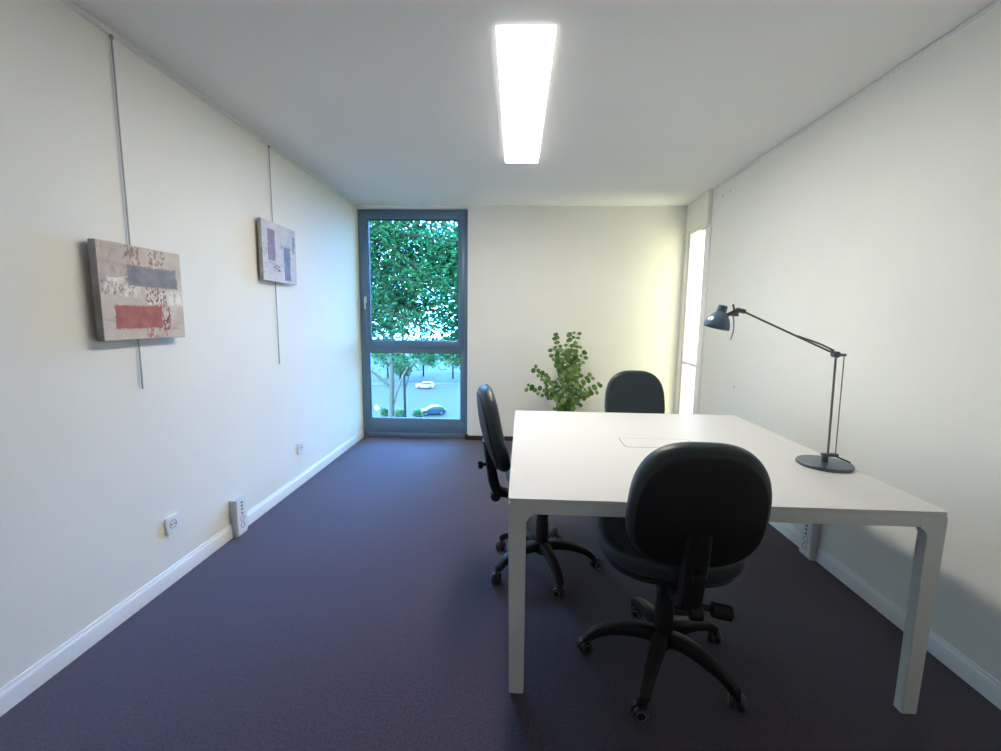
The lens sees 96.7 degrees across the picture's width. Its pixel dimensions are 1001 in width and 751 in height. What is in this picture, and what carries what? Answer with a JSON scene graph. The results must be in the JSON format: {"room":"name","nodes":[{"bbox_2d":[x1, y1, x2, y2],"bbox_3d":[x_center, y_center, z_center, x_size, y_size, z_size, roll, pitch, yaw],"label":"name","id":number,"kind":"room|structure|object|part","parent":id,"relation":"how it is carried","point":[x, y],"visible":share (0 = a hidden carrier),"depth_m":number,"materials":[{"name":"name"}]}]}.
{"room":"office","nodes":[
{"label":"office","id":0,"kind":"room"},
{"bbox_2d":[0,0,363,688],"bbox_3d":[-1.769,-0.176,1.858,0.220,2.530,6.540,1,7,2],"label":"wall","id":1,"kind":"structure","parent":0,"point":[94,462],"depth_m":1.99,"materials":[{"name":"paint"}]},
{"bbox_2d":[109,34,143,388],"bbox_3d":[-1.636,-0.682,1.952,0.010,1.499,0.012,1,7,2],"label":"hanging rod","id":2,"kind":"object","parent":1,"relation":"hanging from","point":[111,36],"visible":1,"depth_m":1.92,"materials":[{"name":"silver metal"}]},
{"bbox_2d":[87,238,184,340],"bbox_3d":[-1.617,-0.369,2.002,0.040,0.405,0.445,1,7,2],"label":"picture","id":3,"kind":"object","parent":2,"relation":"hanging from","point":[137,291],"visible":1,"depth_m":1.94,"materials":[{"name":"fabric"}]},
{"bbox_2d":[164,513,179,534],"bbox_3d":[-1.655,0.748,2.243,0.012,0.082,0.082,1,7,2],"label":"wall socket","id":4,"kind":"object","parent":1,"relation":"attached to","point":[172,523],"visible":1,"depth_m":2.23,"materials":[{"name":"white plastic"}]},
{"bbox_2d":[0,430,362,716],"bbox_3d":[-1.667,1.039,2.006,0.014,0.085,6.098,1,7,2],"label":"baseboard","id":5,"kind":"structure","parent":1,"relation":"attached to","point":[19,688],"depth_m":2.00,"materials":[{"name":"white paint"}]},
{"bbox_2d":[59,0,356,207],"bbox_3d":[-1.637,-1.415,1.696,0.013,0.028,6.098,1,7,2],"label":"trim","id":6,"kind":"structure","parent":1,"relation":"attached to","point":[72,5],"depth_m":2.23,"materials":[{"name":"white paint"}]},
{"bbox_2d":[268,145,279,363],"bbox_3d":[-1.593,-0.829,3.135,0.010,1.503,0.012,1,7,2],"label":"hanging rod","id":7,"kind":"object","parent":1,"relation":"hanging from","point":[268,145],"visible":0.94,"depth_m":3.10,"materials":[{"name":"silver metal"}]},
{"bbox_2d":[257,217,296,284],"bbox_3d":[-1.573,-0.861,3.148,0.032,0.400,0.452,1,7,2],"label":"picture","id":8,"kind":"object","parent":7,"relation":"hanging from","point":[276,243],"visible":1,"depth_m":3.10,"materials":[{"name":"fabric"}]},
{"bbox_2d":[297,441,303,453],"bbox_3d":[-1.607,0.577,3.575,0.012,0.082,0.082,1,7,2],"label":"wall socket","id":9,"kind":"object","parent":1,"relation":"attached to","point":[300,446],"visible":1,"depth_m":3.56,"materials":[{"name":"white plastic"}]},
{"bbox_2d":[0,436,1000,750],"bbox_3d":[-0.004,1.212,1.939,3.788,0.200,6.480,1,7,2],"label":"floor","id":10,"kind":"structure","parent":0,"point":[363,610],"depth_m":1.80,"materials":[{"name":"carpet"}]},
{"bbox_2d":[229,495,247,537],"bbox_3d":[-1.620,0.870,2.752,0.051,0.232,0.104,1,7,2],"label":"power strip","id":11,"kind":"object","parent":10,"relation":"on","point":[237,505],"depth_m":2.72,"materials":[{"name":"grey plastic"}]},
{"bbox_2d":[477,384,601,598],"bbox_3d":[0.214,0.552,2.355,0.677,1.010,0.567,-1,7,-15],"label":"swivel chair","id":12,"kind":"object","parent":10,"relation":"on","point":[546,539],"visible":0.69,"depth_m":2.29,"materials":[{"name":"black plastic"}]},
{"bbox_3d":[-0.092,0.467,2.328,0.056,0.042,0.043,1,7,2],"label":"height knob","id":13,"kind":"part","parent":12,"relation":"part of","materials":[{"name":"black plastic"}]},
{"bbox_3d":[-0.039,0.266,2.312,0.154,0.438,0.428,0,7,-8],"label":"backrest","id":14,"kind":"part","parent":12,"relation":"part of","materials":[{"name":"black fabric"}]},
{"bbox_3d":[-0.030,0.627,2.360,0.055,0.055,0.090,0,7,-8],"label":"tilt knob","id":15,"kind":"part","parent":12,"relation":"part of","materials":[{"name":"black plastic"}]},
{"bbox_3d":[0.265,0.546,2.391,0.474,0.105,0.527,1,7,2],"label":"seat","id":16,"kind":"part","parent":12,"relation":"part of","materials":[{"name":"black fabric"}]},
{"bbox_3d":[0.108,0.929,2.533,0.281,0.102,0.055,7,9,40],"label":"leg","id":17,"kind":"part","parent":12,"relation":"part of","materials":[{"name":"black plastic"}]},
{"bbox_3d":[0.096,0.951,2.356,0.281,0.102,0.055,-4,8,-32],"label":"leg","id":18,"kind":"part","parent":12,"relation":"part of","materials":[{"name":"black plastic"}]},
{"bbox_3d":[0.262,0.962,2.289,0.055,0.102,0.281,-1,7,-14],"label":"leg","id":19,"kind":"part","parent":12,"relation":"part of","materials":[{"name":"black plastic"}]},
{"bbox_3d":[0.282,0.926,2.576,0.055,0.102,0.281,4,8,22],"label":"leg","id":20,"kind":"part","parent":12,"relation":"part of","materials":[{"name":"black plastic"}]},
{"bbox_2d":[551,585,563,591],"bbox_3d":[0.280,1.041,2.175,0.060,0.044,0.012,4,8,22],"label":"caster","id":21,"kind":"object","parent":12,"relation":"attached to","point":[556,588],"depth_m":2.16,"materials":[{"name":"black plastic"}]},
{"bbox_3d":[0.377,0.946,2.429,0.282,0.102,0.057,1,7,2],"label":"leg","id":22,"kind":"part","parent":12,"relation":"part of","materials":[{"name":"black plastic"}]},
{"bbox_2d":[524,331,602,411],"bbox_3d":[0.639,0.171,4.516,0.793,1.234,0.372,1,7,2],"label":"potted plant","id":23,"kind":"object","parent":10,"relation":"on","point":[571,368],"visible":0.86,"depth_m":4.46,"materials":[{"name":"green plant"}]},
{"bbox_2d":[604,370,664,413],"bbox_3d":[0.938,0.487,3.031,0.598,0.987,0.664,1,7,2],"label":"swivel chair","id":24,"kind":"object","parent":10,"relation":"on","point":[629,391],"visible":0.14,"depth_m":3.23,"materials":[{"name":"black plastic"}]},
{"bbox_2d":[577,442,771,722],"bbox_3d":[0.625,0.655,1.677,0.617,0.987,0.669,1,7,2],"label":"swivel chair","id":25,"kind":"object","parent":10,"relation":"on","point":[695,511],"visible":1,"depth_m":1.39,"materials":[{"name":"black fabric"}]},
{"bbox_2d":[577,636,591,648],"bbox_3d":[0.344,1.087,1.817,0.060,0.044,0.012,-1,7,-16],"label":"caster","id":26,"kind":"object","parent":25,"relation":"attached to","point":[583,642],"depth_m":1.80,"materials":[{"name":"black plastic"}]},
{"bbox_3d":[0.488,1.029,1.784,0.281,0.102,0.055,2,7,13],"label":"leg","id":27,"kind":"part","parent":25,"relation":"part of","materials":[{"name":"black plastic"}]},
{"bbox_2d":[630,701,648,711],"bbox_3d":[0.474,1.127,1.516,0.060,0.044,0.013,1,7,2],"label":"caster","id":28,"kind":"object","parent":25,"relation":"attached to","point":[635,706],"depth_m":1.51,"materials":[{"name":"black plastic"}]},
{"bbox_3d":[0.624,1.016,1.901,0.055,0.102,0.281,0,7,-5],"label":"leg","id":29,"kind":"part","parent":25,"relation":"part of","materials":[{"name":"black plastic"}]},
{"bbox_3d":[0.558,1.050,1.620,0.055,0.102,0.281,5,8,31],"label":"leg","id":30,"kind":"part","parent":25,"relation":"part of","materials":[{"name":"black plastic"}]},
{"bbox_3d":[0.645,0.655,1.737,0.520,0.105,0.461,1,7,2],"label":"seat","id":31,"kind":"part","parent":25,"relation":"part of","materials":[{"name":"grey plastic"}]},
{"bbox_3d":[0.613,0.772,1.453,0.092,0.055,0.054,1,7,2],"label":"tilt knob","id":32,"kind":"part","parent":25,"relation":"part of","materials":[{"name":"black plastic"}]},
{"bbox_3d":[0.777,1.029,1.809,0.281,0.102,0.055,-2,8,-23],"label":"leg","id":33,"kind":"part","parent":25,"relation":"part of","materials":[{"name":"black plastic"}]},
{"bbox_3d":[0.617,0.412,1.398,0.428,0.438,0.163,1,7,2],"label":"backrest","id":34,"kind":"part","parent":25,"relation":"part of","materials":[{"name":"black fabric"}]},
{"bbox_3d":[0.607,0.620,1.370,0.042,0.042,0.054,1,7,2],"label":"height knob","id":35,"kind":"part","parent":25,"relation":"part of","materials":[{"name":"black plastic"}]},
{"bbox_3d":[0.737,1.050,1.636,0.055,0.102,0.281,-6,10,-41],"label":"leg","id":36,"kind":"part","parent":25,"relation":"part of","materials":[{"name":"black plastic"}]},
{"bbox_3d":[0.723,0.807,1.536,0.146,0.058,0.055,3,7,15],"label":"lever","id":37,"kind":"part","parent":25,"relation":"part of","materials":[{"name":"black plastic"}]},
{"bbox_2d":[735,697,739,704],"bbox_3d":[0.829,1.126,1.558,0.012,0.044,0.060,4,8,24],"label":"caster","id":38,"kind":"object","parent":25,"relation":"attached to","point":[737,699],"depth_m":1.53,"materials":[{"name":"black plastic"}]},
{"bbox_2d":[508,410,947,713],"bbox_3d":[0.779,0.707,2.265,1.444,0.740,1.482,1,7,3],"label":"desk","id":39,"kind":"object","parent":10,"relation":"on","point":[563,463],"visible":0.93,"depth_m":1.62,"materials":[{"name":"white laminate"}]},
{"bbox_3d":[0.068,0.791,1.582,0.089,0.726,0.037,1,7,3],"label":"leg","id":40,"kind":"part","parent":39,"relation":"part of","materials":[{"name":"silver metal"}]},
{"bbox_2d":[703,304,854,472],"bbox_3d":[1.175,0.044,1.880,0.654,0.680,0.208,1,7,2],"label":"desk lamp","id":41,"kind":"object","parent":39,"relation":"on","point":[719,319],"visible":1,"depth_m":1.85,"materials":[{"name":"grey metal"}]},
{"bbox_3d":[0.904,-0.240,1.854,0.102,0.108,0.104,1,7,2],"label":"lamp shade","id":42,"kind":"part","parent":41,"relation":"part of","materials":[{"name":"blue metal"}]},
{"bbox_3d":[1.198,-0.180,1.851,0.401,0.182,0.008,1,7,2],"label":"arm rod","id":43,"kind":"part","parent":41,"relation":"part of","materials":[{"name":"grey metal"}]},
{"bbox_3d":[1.412,0.352,1.910,0.064,0.038,0.025,1,7,2],"label":"post","id":44,"kind":"part","parent":41,"relation":"part of","materials":[{"name":"grey metal"}]},
{"bbox_3d":[1.402,0.126,1.882,0.019,0.425,0.009,1,7,2],"label":"upright rod","id":45,"kind":"part","parent":41,"relation":"part of","materials":[{"name":"grey metal"}]},
{"bbox_3d":[1.435,0.130,1.882,0.012,0.422,0.004,1,7,2],"label":"tension rod","id":46,"kind":"part","parent":41,"relation":"part of","materials":[{"name":"grey metal"}]},
{"bbox_3d":[1.419,0.816,1.518,0.089,0.726,0.037,1,7,3],"label":"leg","id":47,"kind":"part","parent":39,"relation":"part of","materials":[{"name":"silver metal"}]},
{"bbox_2d":[799,523,821,560],"bbox_3d":[1.791,0.931,2.575,0.051,0.242,0.104,1,7,2],"label":"power strip","id":48,"kind":"object","parent":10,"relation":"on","point":[810,534],"depth_m":2.54,"materials":[{"name":"grey plastic"}]},
{"bbox_2d":[356,205,686,435],"bbox_3d":[0.227,-0.538,4.927,3.548,2.530,0.220,1,7,2],"label":"wall","id":49,"kind":"structure","parent":0,"point":[610,275],"depth_m":4.76,"materials":[{"name":"paint"}]},
{"bbox_2d":[358,209,467,437],"bbox_3d":[-0.951,-0.518,4.982,1.189,2.546,0.281,1,7,2],"label":"window","id":50,"kind":"structure","parent":49,"relation":"in","point":[373,426],"depth_m":4.91,"materials":[{"name":"blue paint"}]},
{"bbox_3d":[-0.946,-1.026,4.861,1.112,1.440,0.074,1,7,2],"label":"sash","id":51,"kind":"part","parent":50,"relation":"part of","materials":[{"name":"grey metal"}]},
{"bbox_2d":[468,435,512,440],"bbox_3d":[0.764,0.716,4.949,2.272,0.050,0.012,1,7,2],"label":"baseboard","id":52,"kind":"structure","parent":49,"relation":"attached to","point":[470,437],"depth_m":4.98,"materials":[{"name":"grey"}]},
{"bbox_2d":[72,0,996,205],"bbox_3d":[0.031,-1.500,1.626,3.788,0.200,6.540,1,7,2],"label":"ceiling","id":53,"kind":"structure","parent":0,"point":[386,102],"depth_m":2.19,"materials":[{"name":"paint"}]},
{"bbox_2d":[496,25,555,162],"bbox_3d":[0.130,-1.499,2.550,0.244,0.030,1.510,1,7,2],"label":"recessed light","id":54,"kind":"object","parent":53,"relation":"in","point":[525,52],"visible":1,"depth_m":2.19,"materials":[{"name":"white plastic"}]},
{"bbox_2d":[674,3,1000,681],"bbox_3d":[1.843,-0.101,1.626,0.080,2.530,6.320,1,7,2],"label":"wall","id":55,"kind":"structure","parent":0,"point":[872,235],"depth_m":2.06,"materials":[{"name":"paint"}]},
{"bbox_2d":[678,227,703,413],"bbox_3d":[1.944,-0.322,4.487,0.058,2.253,0.413,1,7,2],"label":"window","id":56,"kind":"structure","parent":55,"relation":"in","point":[692,240],"depth_m":4.63,"materials":[{"name":"white paint"}]},
{"bbox_2d":[693,224,711,413],"bbox_3d":[1.888,-0.272,4.202,0.011,2.225,0.115,1,7,2],"label":"trim","id":57,"kind":"structure","parent":55,"relation":"attached to","point":[707,242],"depth_m":4.16,"materials":[{"name":"white paint"}]},
{"bbox_2d":[701,189,712,229],"bbox_3d":[1.892,-1.519,4.083,0.037,0.329,0.140,1,7,2],"label":"trim","id":58,"kind":"structure","parent":55,"relation":"attached to","point":[707,196],"depth_m":4.04,"materials":[{"name":"paint"}]},
{"bbox_2d":[734,0,1000,176],"bbox_3d":[1.800,-1.296,1.074,0.009,0.014,5.080,1,7,2],"label":"trim","id":59,"kind":"structure","parent":55,"relation":"attached to","point":[997,2],"depth_m":2.09,"materials":[{"name":"white paint"}]},
{"bbox_2d":[769,522,1000,709],"bbox_3d":[1.772,1.139,1.563,0.014,0.085,5.440,1,7,2],"label":"baseboard","id":60,"kind":"structure","parent":55,"relation":"attached to","point":[966,669],"depth_m":1.99,"materials":[{"name":"white paint"}]},
{"label":"outside","id":61,"kind":"structure","parent":0,"visible":0},
{"bbox_2d":[371,339,696,385],"bbox_3d":[-25.832,-5.437,172.000,460.000,0.300,329.100,1,7,2],"label":"ground","id":62,"kind":"structure","parent":61,"point":[434,375],"depth_m":134.06,"materials":[{"name":"green asphalt"}]},
{"bbox_2d":[373,404,379,415],"bbox_3d":[-19.116,5.992,68.678,1.000,3.100,0.102,1,7,2],"label":"road sign","id":63,"kind":"object","parent":62,"relation":"on","point":[376,407],"visible":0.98,"depth_m":68.51,"materials":[{"name":"grey"}]},
{"bbox_2d":[378,406,387,416],"bbox_3d":[-18.752,6.014,72.109,2.038,2.253,1.546,1,7,2],"label":"bush","id":64,"kind":"object","parent":62,"relation":"on","point":[383,412],"visible":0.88,"depth_m":71.84,"materials":[{"name":"green plant"}]},
{"bbox_2d":[372,334,407,378],"bbox_3d":[-30.450,-5.571,120.347,11.450,13.202,9.118,1,7,2],"label":"street tree","id":65,"kind":"object","parent":62,"relation":"on","point":[378,336],"visible":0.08,"depth_m":119.54,"materials":[{"name":"green plant"}]},
{"bbox_2d":[395,407,403,416],"bbox_3d":[-16.005,6.128,71.109,2.163,2.034,1.672,1,7,2],"label":"bush","id":66,"kind":"object","parent":62,"relation":"on","point":[399,412],"visible":0.73,"depth_m":70.79,"materials":[{"name":"green plant"}]},
{"bbox_2d":[371,273,452,416],"bbox_3d":[-7.009,0.832,36.136,11.890,22.211,7.549,1,7,2],"label":"street tree","id":67,"kind":"object","parent":62,"relation":"on","point":[391,398],"visible":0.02,"depth_m":35.47,"materials":[{"name":"green plant"}]},
{"bbox_2d":[370,221,459,371],"bbox_3d":[-3.798,2.889,16.203,10.084,23.211,5.912,0,7,-3],"label":"tree","id":68,"kind":"object","parent":62,"relation":"on","point":[412,270],"visible":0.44,"depth_m":14.76,"materials":[{"name":"green plant"}]},
{"bbox_2d":[412,407,423,417],"bbox_3d":[-13.253,6.138,71.497,2.023,2.143,1.457,1,7,2],"label":"bush","id":69,"kind":"object","parent":62,"relation":"on","point":[417,413],"visible":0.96,"depth_m":71.24,"materials":[{"name":"green plant"}]},
{"bbox_2d":[399,301,438,416],"bbox_3d":[-9.694,0.338,48.909,6.160,19.916,5.574,-2,8,-22],"label":"street tree","id":70,"kind":"object","parent":62,"relation":"on","point":[404,381],"visible":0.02,"depth_m":47.82,"materials":[{"name":"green plant"}]},
{"bbox_2d":[406,334,440,375],"bbox_3d":[-21.835,-5.922,125.991,10.696,12.702,8.699,1,7,2],"label":"street tree","id":71,"kind":"object","parent":62,"relation":"on","point":[422,338],"visible":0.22,"depth_m":125.19,"materials":[{"name":"green plant"}]},
{"bbox_2d":[437,333,459,378],"bbox_3d":[-13.116,-5.516,121.660,10.139,13.202,8.380,1,7,2],"label":"street tree","id":72,"kind":"object","parent":62,"relation":"on","point":[457,363],"visible":0.17,"depth_m":120.51,"materials":[{"name":"green plant"}]},
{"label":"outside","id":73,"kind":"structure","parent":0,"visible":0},
{"bbox_2d":[372,382,694,390],"bbox_3d":[-28.231,2.778,105.246,180.000,0.080,27.700,1,7,2],"label":"pavement","id":74,"kind":"structure","parent":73,"point":[688,387],"depth_m":110.87,"materials":[{"name":"grey concrete"}]},
{"bbox_2d":[387,353,412,380],"bbox_3d":[-25.468,-2.013,112.470,7.006,8.244,5.740,1,7,2],"label":"street tree","id":75,"kind":"object","parent":74,"relation":"on","point":[397,372],"visible":0.45,"depth_m":111.34,"materials":[{"name":"green plant"}]},
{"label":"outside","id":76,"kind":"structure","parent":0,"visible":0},
{"bbox_2d":[372,385,693,417],"bbox_3d":[-28.772,4.694,90.227,180.000,0.030,42.000,1,7,2],"label":"road","id":77,"kind":"structure","parent":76,"point":[447,396],"depth_m":90.52,"materials":[{"name":"grey asphalt"}]},
{"bbox_2d":[416,381,434,388],"bbox_3d":[-17.729,2.245,104.650,4.250,1.490,1.836,0,7,-3],"label":"parked car","id":78,"kind":"object","parent":77,"relation":"on","point":[426,384],"visible":1,"depth_m":103.86,"materials":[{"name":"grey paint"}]},
{"bbox_2d":[421,405,445,415],"bbox_3d":[-11.552,5.926,76.149,4.250,1.490,1.836,-2,8,-18],"label":"parked car","id":79,"kind":"object","parent":77,"relation":"on","point":[432,409],"visible":0.87,"depth_m":75.52,"materials":[{"name":"blue paint"}]},
{"bbox_3d":[-11.170,5.449,76.212,3.100,0.510,1.480,-2,8,-18],"label":"cabin glass","id":80,"kind":"part","parent":79,"relation":"part of","materials":[{"name":"grey"}]}
]}

